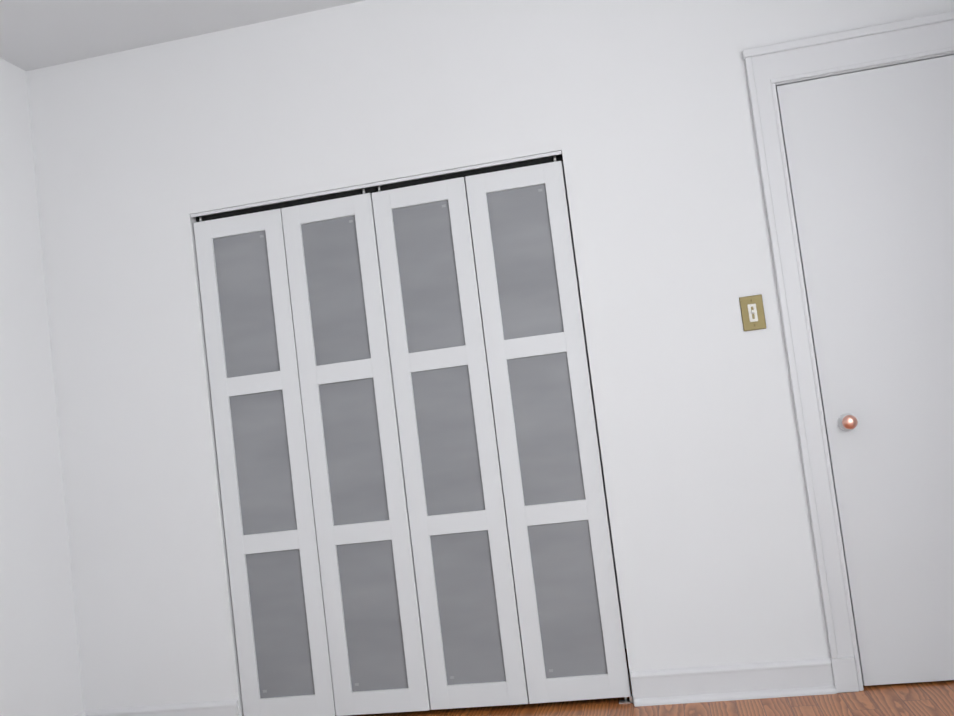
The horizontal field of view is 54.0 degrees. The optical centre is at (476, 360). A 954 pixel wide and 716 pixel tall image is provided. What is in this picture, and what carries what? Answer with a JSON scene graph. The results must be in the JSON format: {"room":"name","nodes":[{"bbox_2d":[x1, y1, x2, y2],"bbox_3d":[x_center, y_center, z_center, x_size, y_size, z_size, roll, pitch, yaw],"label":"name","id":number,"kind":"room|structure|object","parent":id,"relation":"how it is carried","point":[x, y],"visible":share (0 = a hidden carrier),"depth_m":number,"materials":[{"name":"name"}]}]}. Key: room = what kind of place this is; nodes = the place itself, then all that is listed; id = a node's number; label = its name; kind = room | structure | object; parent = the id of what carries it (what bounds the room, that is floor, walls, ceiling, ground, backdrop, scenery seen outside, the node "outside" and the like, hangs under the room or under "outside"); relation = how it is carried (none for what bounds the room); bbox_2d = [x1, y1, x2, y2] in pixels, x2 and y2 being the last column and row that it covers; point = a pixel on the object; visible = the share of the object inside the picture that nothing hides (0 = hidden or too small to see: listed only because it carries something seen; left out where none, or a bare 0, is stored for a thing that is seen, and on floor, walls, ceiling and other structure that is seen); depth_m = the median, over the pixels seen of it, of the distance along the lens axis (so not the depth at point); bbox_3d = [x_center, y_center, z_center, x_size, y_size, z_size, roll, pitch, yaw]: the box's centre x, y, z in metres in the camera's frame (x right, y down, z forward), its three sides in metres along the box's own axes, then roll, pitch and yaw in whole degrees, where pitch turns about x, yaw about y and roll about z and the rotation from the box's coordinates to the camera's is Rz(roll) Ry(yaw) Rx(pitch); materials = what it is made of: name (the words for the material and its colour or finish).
{"room":"bedroom","nodes":[
{"label":"bedroom","id":0,"kind":"room"},
{"bbox_2d":[0,58,83,715],"bbox_3d":[-2.014,0.076,1.966,0.120,2.611,3.670,-8,-4,10],"label":"wall","id":1,"kind":"structure","parent":0,"point":[40,673],"depth_m":3.47,"materials":[{"name":"paint"}]},
{"bbox_2d":[75,711,85,715],"bbox_3d":[-1.790,1.306,1.868,0.030,0.108,3.430,-8,-4,10],"label":"baseboard","id":2,"kind":"structure","parent":1,"relation":"attached to","point":[82,713],"depth_m":3.53,"materials":[{"name":"paint"}]},
{"bbox_2d":[0,0,364,70],"bbox_3d":[-0.286,-1.474,2.085,3.851,0.060,4.410,-8,-4,10],"label":"ceiling","id":3,"kind":"structure","parent":0,"point":[36,34],"depth_m":3.44,"materials":[{"name":"paint"}]},
{"bbox_2d":[26,0,953,715],"bbox_3d":[0.136,-0.089,3.374,3.611,2.611,0.120,-8,-4,10],"label":"wall","id":4,"kind":"structure","parent":0,"point":[638,114],"depth_m":3.39,"materials":[{"name":"paint"}]},
{"bbox_2d":[190,151,632,715],"bbox_3d":[-0.277,0.307,3.401,1.428,1.928,0.046,-8,-4,10],"label":"bifold closet door","id":5,"kind":"structure","parent":4,"relation":"in","point":[414,505],"depth_m":3.38,"materials":[{"name":"paint"}]},
{"bbox_2d":[84,658,836,715],"bbox_3d":[-0.163,1.205,3.296,2.718,0.108,0.030,-8,-4,10],"label":"baseboard","id":6,"kind":"structure","parent":4,"relation":"attached to","point":[788,678],"depth_m":3.12,"materials":[{"name":"paint"}]},
{"bbox_2d":[739,294,765,330],"bbox_3d":[0.930,-0.160,3.156,0.075,0.117,0.018,-8,-4,10],"label":"switch plate","id":7,"kind":"object","parent":4,"relation":"attached to","point":[752,312],"visible":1,"depth_m":3.16,"materials":[{"name":"gold metal"}]},
{"bbox_2d":[742,11,953,692],"bbox_3d":[1.483,-0.043,3.102,0.896,2.157,0.150,-8,-4,10],"label":"door frame","id":8,"kind":"structure","parent":4,"relation":"attached to","point":[770,68],"depth_m":3.11,"materials":[{"name":"paint"}]},
{"bbox_2d":[776,55,953,685],"bbox_3d":[1.494,0.016,3.044,0.728,2.014,0.094,-8,-4,10],"label":"door","id":9,"kind":"structure","parent":4,"relation":"in","point":[870,159],"depth_m":3.08,"materials":[{"name":"paint"}]},
{"bbox_2d":[562,162,625,648],"bbox_3d":[-0.232,-0.011,3.878,2.170,2.611,0.740,-8,-4,10],"label":"door frame","id":10,"kind":"structure","parent":0,"point":[594,406],"depth_m":3.98,"materials":[{"name":"paint"}]},
{"bbox_2d":[347,649,953,715],"bbox_3d":[0.035,1.171,1.905,3.851,0.060,4.410,-8,-4,10],"label":"floor","id":11,"kind":"structure","parent":0,"point":[934,698],"depth_m":3.01,"materials":[{"name":"brown wood"}]}
]}

